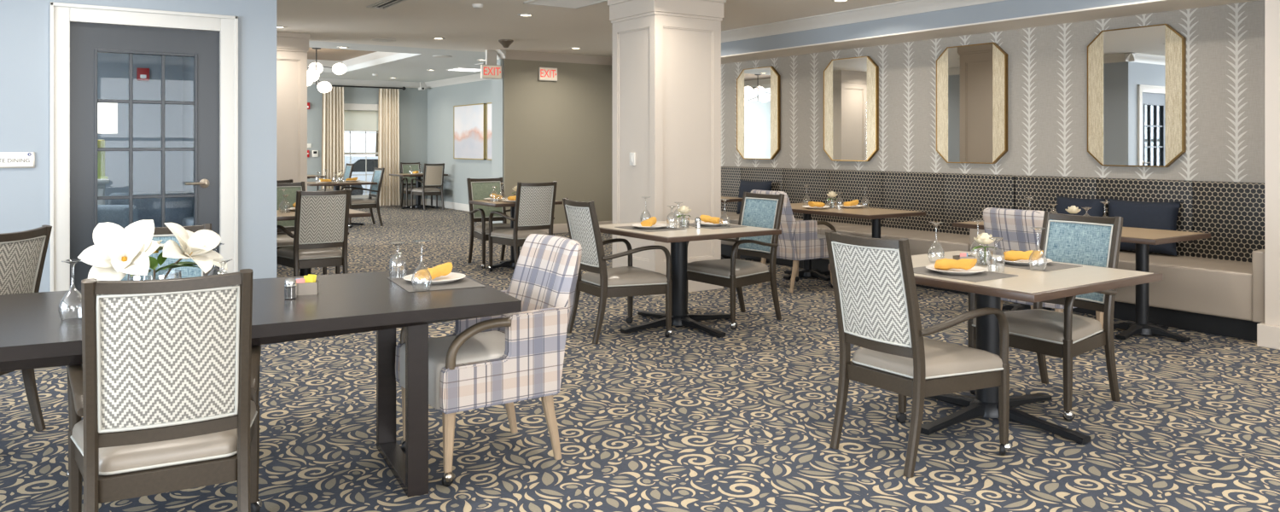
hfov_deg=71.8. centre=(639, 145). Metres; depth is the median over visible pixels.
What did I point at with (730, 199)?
dining table
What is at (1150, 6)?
crown molding
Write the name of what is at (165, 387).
dining chair
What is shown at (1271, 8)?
wall
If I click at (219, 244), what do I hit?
wine glass
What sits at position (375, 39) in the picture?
ceiling speaker
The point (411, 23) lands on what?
ceiling
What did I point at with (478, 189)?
dining chair
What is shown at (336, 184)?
dining table
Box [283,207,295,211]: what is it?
dinner plate
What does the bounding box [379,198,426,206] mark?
baseboard
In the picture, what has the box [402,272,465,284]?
dinner plate
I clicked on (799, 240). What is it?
plaid armchair
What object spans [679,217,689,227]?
glass vase
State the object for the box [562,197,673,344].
dining chair
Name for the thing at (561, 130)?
wall
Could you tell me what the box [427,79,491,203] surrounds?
wall
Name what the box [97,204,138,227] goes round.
armchair
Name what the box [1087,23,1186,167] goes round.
wall mirror
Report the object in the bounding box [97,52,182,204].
wall
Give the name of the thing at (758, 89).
wall mirror
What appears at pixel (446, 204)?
baseboard
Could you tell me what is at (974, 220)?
wine glass
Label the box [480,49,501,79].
exit sign
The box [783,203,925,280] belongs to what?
dining table
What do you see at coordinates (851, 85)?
wall mirror
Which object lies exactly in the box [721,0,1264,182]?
wall
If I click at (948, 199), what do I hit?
banquette
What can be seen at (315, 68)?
chandelier
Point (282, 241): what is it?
dining chair
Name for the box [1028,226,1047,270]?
wine glass
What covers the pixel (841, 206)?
dinner plate
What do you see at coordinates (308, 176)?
dining table
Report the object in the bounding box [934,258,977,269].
napkin
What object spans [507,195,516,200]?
napkin
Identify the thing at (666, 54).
column
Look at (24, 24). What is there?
wall
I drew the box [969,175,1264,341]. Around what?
banquette
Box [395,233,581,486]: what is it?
plaid armchair
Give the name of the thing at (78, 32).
door
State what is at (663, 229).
placemat
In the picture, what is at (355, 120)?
roller shade
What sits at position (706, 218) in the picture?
napkin
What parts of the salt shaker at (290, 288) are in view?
lid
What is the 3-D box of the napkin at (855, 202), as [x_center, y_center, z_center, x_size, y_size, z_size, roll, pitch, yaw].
[2.074,0.573,8.689,0.194,0.068,0.089,0,0,-44]
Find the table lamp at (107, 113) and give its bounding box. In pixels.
[97,102,117,179]
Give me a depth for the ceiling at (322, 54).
15.87 m
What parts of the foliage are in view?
stem, stem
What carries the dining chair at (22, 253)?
on the floor
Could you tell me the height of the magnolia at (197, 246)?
0.202 m
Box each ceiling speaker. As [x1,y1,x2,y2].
[371,38,395,41]
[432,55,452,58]
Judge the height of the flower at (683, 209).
0.152 m
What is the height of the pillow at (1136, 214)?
0.424 m
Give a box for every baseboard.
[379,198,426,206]
[426,198,469,211]
[541,221,612,233]
[1256,322,1279,349]
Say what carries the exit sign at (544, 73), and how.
attached to the wall at (561, 130)
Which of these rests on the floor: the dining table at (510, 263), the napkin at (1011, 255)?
the dining table at (510, 263)
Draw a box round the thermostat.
[312,150,318,157]
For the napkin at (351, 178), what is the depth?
14.82 m
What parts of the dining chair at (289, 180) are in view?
crest rail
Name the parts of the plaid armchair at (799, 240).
leg, backrest, leg, panel, seat, armrest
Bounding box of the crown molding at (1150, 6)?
[721,0,1260,63]
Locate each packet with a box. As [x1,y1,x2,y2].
[296,279,304,283]
[303,274,313,282]
[308,273,316,282]
[960,252,966,256]
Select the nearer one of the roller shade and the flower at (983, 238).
the flower at (983, 238)
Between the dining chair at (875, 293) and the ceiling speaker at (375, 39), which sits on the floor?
the dining chair at (875, 293)
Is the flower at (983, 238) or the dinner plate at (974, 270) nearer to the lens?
the dinner plate at (974, 270)
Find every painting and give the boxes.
[453,103,486,159]
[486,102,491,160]
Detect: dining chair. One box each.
[0,224,52,431]
[65,223,211,478]
[66,268,261,511]
[276,179,293,234]
[276,181,326,274]
[276,188,350,277]
[316,162,354,191]
[340,167,384,227]
[400,162,433,206]
[410,162,444,210]
[466,177,510,268]
[488,180,557,271]
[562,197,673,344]
[686,192,784,329]
[825,230,1012,477]
[967,211,1123,421]
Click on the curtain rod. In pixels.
(403, 88)
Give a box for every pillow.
[736,180,772,214]
[1055,195,1105,216]
[1107,197,1180,255]
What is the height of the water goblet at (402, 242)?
0.166 m
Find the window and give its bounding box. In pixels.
[343,103,378,201]
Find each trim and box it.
[307,51,399,67]
[311,78,426,88]
[424,73,491,88]
[494,49,506,59]
[501,49,612,65]
[721,0,1005,42]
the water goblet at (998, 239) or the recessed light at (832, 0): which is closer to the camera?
the water goblet at (998, 239)
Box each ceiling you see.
[276,0,906,82]
[307,47,376,61]
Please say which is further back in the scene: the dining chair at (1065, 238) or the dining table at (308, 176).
the dining table at (308, 176)
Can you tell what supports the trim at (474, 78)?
attached to the wall at (441, 100)
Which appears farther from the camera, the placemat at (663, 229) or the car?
the car
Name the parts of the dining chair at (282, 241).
seat, rail, backrest, crest rail, leg, leg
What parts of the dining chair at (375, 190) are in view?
leg, armrest, seat rail, seat, armrest, leg, backrest, leg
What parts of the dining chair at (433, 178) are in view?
leg, armrest, leg, seat rail, seat, rail, panel, crest rail, leg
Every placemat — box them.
[387,276,485,292]
[616,226,685,232]
[678,223,747,229]
[913,266,1018,282]
[976,257,1082,271]
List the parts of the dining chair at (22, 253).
seat rail, panel, crest rail, leg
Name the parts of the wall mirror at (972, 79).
mirror pane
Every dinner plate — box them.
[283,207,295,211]
[317,180,333,183]
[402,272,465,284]
[483,197,507,200]
[501,199,515,202]
[631,223,668,228]
[693,221,728,226]
[802,205,830,209]
[837,204,865,208]
[925,264,986,274]
[994,256,1052,265]
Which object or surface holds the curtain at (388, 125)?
hanging from the curtain rod
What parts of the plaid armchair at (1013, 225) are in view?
backrest, leg, leg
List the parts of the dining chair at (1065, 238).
leg, armrest, seat, seat rail, leg, leg, rail, backrest, crest rail, armrest, leg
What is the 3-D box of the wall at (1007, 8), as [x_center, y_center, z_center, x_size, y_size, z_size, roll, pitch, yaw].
[3.998,-1.255,7.192,0.600,0.290,14.400,0,0,-34]
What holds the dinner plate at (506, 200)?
on the dining table at (510, 263)
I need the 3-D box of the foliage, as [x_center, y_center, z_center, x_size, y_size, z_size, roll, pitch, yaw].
[-1.847,0.465,3.410,0.268,0.143,0.322,0,0,13]
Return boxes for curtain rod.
[316,83,406,90]
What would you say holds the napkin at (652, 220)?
on the dinner plate at (637, 225)
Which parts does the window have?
sash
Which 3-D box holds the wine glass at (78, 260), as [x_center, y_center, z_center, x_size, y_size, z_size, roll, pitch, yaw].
[-1.998,0.510,3.116,0.084,0.210,0.084,0,0,-34]
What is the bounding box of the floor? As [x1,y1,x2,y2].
[0,204,1279,511]
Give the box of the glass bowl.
[127,269,181,280]
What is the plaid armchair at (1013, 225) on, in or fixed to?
on the floor
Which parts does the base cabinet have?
door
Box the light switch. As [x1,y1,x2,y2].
[629,152,635,165]
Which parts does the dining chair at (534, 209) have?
leg, armrest, seat rail, leg, seat, rail, panel, crest rail, leg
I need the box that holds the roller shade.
[343,110,378,131]
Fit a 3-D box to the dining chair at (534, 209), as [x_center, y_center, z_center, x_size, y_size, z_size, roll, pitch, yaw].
[-1.211,0.866,9.374,0.609,0.976,0.637,0,0,-32]
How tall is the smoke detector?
0.035 m
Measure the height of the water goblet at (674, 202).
0.166 m
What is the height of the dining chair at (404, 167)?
0.976 m
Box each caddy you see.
[296,279,318,295]
[953,255,975,266]
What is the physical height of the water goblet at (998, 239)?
0.166 m
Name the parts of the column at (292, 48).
moulding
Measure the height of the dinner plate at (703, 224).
0.023 m
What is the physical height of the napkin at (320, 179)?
0.068 m
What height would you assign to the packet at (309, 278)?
0.065 m
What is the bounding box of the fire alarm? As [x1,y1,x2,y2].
[136,67,149,81]
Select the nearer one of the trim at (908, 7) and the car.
the trim at (908, 7)
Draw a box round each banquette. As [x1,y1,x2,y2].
[721,166,1019,294]
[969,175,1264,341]
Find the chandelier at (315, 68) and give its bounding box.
[307,47,346,93]
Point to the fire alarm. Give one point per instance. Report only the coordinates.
(142, 74)
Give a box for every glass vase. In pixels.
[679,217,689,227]
[977,250,992,265]
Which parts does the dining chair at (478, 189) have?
leg, armrest, seat rail, leg, crest rail, backrest, rail, seat, leg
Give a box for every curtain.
[321,87,344,189]
[378,88,400,205]
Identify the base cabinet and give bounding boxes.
[97,179,109,204]
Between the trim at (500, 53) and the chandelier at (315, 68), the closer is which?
the trim at (500, 53)
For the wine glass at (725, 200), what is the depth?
6.60 m
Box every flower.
[676,205,691,226]
[826,191,837,206]
[971,232,996,261]
[1064,205,1081,213]
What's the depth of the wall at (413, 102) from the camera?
19.62 m
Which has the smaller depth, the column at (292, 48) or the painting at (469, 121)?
the column at (292, 48)
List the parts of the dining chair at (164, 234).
backrest, crest rail, leg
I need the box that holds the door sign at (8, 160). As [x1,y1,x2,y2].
[0,151,34,168]
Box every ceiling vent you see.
[366,0,407,9]
[523,0,607,9]
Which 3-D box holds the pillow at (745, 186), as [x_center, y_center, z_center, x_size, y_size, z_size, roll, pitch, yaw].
[1.425,0.660,11.066,0.179,0.434,0.560,0,0,-37]
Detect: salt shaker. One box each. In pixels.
[284,278,296,299]
[694,216,701,228]
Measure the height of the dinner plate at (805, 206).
0.023 m
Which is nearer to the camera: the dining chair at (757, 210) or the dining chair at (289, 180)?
the dining chair at (757, 210)
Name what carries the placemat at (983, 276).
on the dining table at (1032, 286)
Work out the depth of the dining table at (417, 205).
18.78 m
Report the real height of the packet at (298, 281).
0.062 m
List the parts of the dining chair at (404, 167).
leg, armrest, leg, crest rail, backrest, seat, leg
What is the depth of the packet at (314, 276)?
3.68 m
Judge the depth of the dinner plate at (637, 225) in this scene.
6.46 m
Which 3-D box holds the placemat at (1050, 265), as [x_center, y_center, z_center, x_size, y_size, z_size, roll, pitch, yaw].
[1.980,0.613,4.575,0.330,0.003,0.450,0,0,-34]
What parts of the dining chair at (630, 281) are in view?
leg, crest rail, panel, rail, leg, armrest, seat rail, seat, leg, armrest, leg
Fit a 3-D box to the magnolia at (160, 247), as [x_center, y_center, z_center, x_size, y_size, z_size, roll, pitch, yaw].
[-1.901,0.400,3.483,0.156,0.052,0.139,0,0,30]
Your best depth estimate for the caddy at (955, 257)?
4.49 m
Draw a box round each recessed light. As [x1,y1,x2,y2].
[446,67,480,71]
[517,13,533,16]
[832,0,849,1]
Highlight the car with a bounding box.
[344,156,378,195]
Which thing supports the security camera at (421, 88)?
attached to the ceiling at (411, 23)
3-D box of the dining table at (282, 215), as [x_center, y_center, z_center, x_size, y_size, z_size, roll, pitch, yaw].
[-3.068,0.982,8.114,0.950,0.735,0.830,0,0,-34]
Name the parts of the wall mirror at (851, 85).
mirror pane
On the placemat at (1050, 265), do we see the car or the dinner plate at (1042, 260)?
the dinner plate at (1042, 260)
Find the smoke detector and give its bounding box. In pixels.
[471,3,482,8]
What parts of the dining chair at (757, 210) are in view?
leg, armrest, seat, seat rail, leg, leg, rail, armrest, backrest, crest rail, leg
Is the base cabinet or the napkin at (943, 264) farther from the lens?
the base cabinet
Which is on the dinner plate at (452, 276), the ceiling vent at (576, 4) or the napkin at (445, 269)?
the napkin at (445, 269)
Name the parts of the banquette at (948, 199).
seat, panel, panel, seat, panel, panel, seat, panel, panel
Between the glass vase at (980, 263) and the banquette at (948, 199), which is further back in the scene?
the banquette at (948, 199)
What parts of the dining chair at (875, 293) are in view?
leg, crest rail, panel, rail, leg, leg, seat rail, seat, armrest, leg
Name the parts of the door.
handle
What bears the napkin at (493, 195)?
on the dinner plate at (487, 199)
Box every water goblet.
[213,257,232,274]
[389,241,407,279]
[666,205,677,226]
[673,202,683,223]
[987,237,1005,273]
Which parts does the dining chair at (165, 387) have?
armrest, leg, leg, seat, seat rail, rail, crest rail, panel, leg, leg, armrest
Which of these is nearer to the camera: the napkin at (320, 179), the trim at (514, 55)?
the trim at (514, 55)
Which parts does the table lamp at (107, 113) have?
lamp shade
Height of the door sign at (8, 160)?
0.102 m
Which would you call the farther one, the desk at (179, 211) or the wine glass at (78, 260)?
the desk at (179, 211)
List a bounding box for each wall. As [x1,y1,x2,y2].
[0,0,276,292]
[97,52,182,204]
[307,84,427,199]
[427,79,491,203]
[491,58,612,224]
[721,0,1148,56]
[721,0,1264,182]
[1264,0,1279,325]
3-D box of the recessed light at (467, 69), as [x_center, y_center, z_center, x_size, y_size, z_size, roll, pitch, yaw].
[-3.185,-1.393,16.335,0.600,0.015,0.600,0,0,-34]
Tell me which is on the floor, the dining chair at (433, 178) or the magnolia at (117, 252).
the dining chair at (433, 178)
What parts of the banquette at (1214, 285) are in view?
panel, panel, seat, panel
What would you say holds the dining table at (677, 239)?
on the floor
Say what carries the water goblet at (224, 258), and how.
on the table at (33, 334)
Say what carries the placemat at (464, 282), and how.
on the table at (33, 334)
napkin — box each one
[319,178,331,181]
[345,177,357,180]
[414,261,452,280]
[489,192,502,198]
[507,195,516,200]
[640,216,657,226]
[699,215,723,223]
[808,201,825,207]
[842,199,858,206]
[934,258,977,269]
[1002,250,1043,261]
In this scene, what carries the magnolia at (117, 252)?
attached to the foliage
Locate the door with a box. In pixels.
[49,1,238,291]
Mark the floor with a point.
(689, 420)
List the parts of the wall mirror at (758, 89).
mirror pane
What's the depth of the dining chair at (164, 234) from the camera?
4.18 m
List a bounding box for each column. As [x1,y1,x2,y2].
[276,31,310,233]
[607,0,726,296]
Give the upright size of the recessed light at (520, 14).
0.014 m
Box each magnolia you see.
[77,219,160,280]
[152,239,164,253]
[162,222,227,273]
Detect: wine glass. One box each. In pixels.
[58,258,84,320]
[207,243,224,275]
[411,239,431,290]
[719,198,730,226]
[927,221,944,261]
[969,219,986,258]
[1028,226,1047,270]
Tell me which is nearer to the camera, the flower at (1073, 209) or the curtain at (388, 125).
the flower at (1073, 209)
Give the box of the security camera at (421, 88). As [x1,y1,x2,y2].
[418,81,424,90]
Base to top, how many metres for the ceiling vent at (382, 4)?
0.014 m
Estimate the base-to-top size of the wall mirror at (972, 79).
1.170 m
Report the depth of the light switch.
8.20 m
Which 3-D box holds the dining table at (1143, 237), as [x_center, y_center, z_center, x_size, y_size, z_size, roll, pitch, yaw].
[3.240,0.982,6.610,0.792,0.735,1.550,0,0,-34]
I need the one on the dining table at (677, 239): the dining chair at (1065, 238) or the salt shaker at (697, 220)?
the salt shaker at (697, 220)
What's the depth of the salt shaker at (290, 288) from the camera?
3.53 m
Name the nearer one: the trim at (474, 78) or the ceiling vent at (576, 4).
the ceiling vent at (576, 4)
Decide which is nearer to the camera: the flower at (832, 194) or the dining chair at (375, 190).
the flower at (832, 194)
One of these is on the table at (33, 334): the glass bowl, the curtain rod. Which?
the glass bowl
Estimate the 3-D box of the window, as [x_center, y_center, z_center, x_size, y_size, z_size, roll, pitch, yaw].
[-6.070,0.165,19.102,1.240,2.110,0.160,0,0,-34]
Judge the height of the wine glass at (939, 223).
0.210 m
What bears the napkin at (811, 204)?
on the dinner plate at (805, 206)
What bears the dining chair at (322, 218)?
on the floor
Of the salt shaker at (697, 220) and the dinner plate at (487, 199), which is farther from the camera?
the dinner plate at (487, 199)
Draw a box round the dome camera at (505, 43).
[498,39,513,47]
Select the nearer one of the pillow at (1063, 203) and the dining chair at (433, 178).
the pillow at (1063, 203)
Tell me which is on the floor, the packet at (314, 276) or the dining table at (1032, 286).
the dining table at (1032, 286)
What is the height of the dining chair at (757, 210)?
0.976 m
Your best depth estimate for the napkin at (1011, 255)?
4.55 m
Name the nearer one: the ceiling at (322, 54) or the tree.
the ceiling at (322, 54)
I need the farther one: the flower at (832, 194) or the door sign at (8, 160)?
the flower at (832, 194)
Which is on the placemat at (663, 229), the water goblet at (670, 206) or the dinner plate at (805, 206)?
the water goblet at (670, 206)
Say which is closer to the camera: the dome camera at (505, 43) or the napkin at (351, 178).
the dome camera at (505, 43)
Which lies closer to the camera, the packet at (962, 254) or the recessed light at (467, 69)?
the packet at (962, 254)
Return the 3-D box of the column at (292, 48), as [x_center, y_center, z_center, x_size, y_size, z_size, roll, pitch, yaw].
[-4.687,-0.025,11.252,0.770,2.750,0.790,0,0,-34]
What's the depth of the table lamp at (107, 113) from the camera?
8.11 m
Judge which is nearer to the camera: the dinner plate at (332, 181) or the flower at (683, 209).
the flower at (683, 209)
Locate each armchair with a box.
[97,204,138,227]
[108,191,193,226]
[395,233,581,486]
[750,189,836,292]
[983,207,1103,329]
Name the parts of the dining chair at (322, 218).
armrest, leg, seat, seat rail, rail, panel, crest rail, leg, leg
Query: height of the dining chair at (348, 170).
0.976 m
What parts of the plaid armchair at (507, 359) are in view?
armrest, leg, leg, panel, seat, armrest, panel, leg, backrest, leg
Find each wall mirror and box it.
[736,66,780,159]
[823,56,878,161]
[936,42,1007,163]
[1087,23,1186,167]
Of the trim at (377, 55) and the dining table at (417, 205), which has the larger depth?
the dining table at (417, 205)
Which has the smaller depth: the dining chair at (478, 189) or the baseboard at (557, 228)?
the dining chair at (478, 189)
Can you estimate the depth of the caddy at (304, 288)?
3.63 m
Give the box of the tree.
[375,131,378,156]
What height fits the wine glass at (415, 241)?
0.210 m
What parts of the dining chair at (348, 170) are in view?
seat, backrest, leg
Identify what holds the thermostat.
attached to the wall at (413, 102)
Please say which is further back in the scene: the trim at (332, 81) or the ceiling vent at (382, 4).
the trim at (332, 81)
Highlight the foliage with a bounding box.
[130,251,215,279]
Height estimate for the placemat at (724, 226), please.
0.003 m
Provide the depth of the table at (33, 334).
3.40 m
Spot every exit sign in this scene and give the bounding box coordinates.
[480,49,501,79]
[538,66,557,81]
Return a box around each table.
[0,268,521,497]
[276,208,371,276]
[307,174,325,178]
[307,180,377,225]
[389,173,448,209]
[468,198,562,268]
[599,219,781,337]
[721,196,742,259]
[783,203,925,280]
[828,250,1162,444]
[952,221,1210,342]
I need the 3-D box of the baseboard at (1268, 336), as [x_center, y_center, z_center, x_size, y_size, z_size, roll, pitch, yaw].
[4.570,1.275,5.395,0.095,0.150,1.385,0,0,-34]
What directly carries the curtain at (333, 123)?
hanging from the curtain rod
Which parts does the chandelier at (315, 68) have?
globe, globe, globe, globe, globe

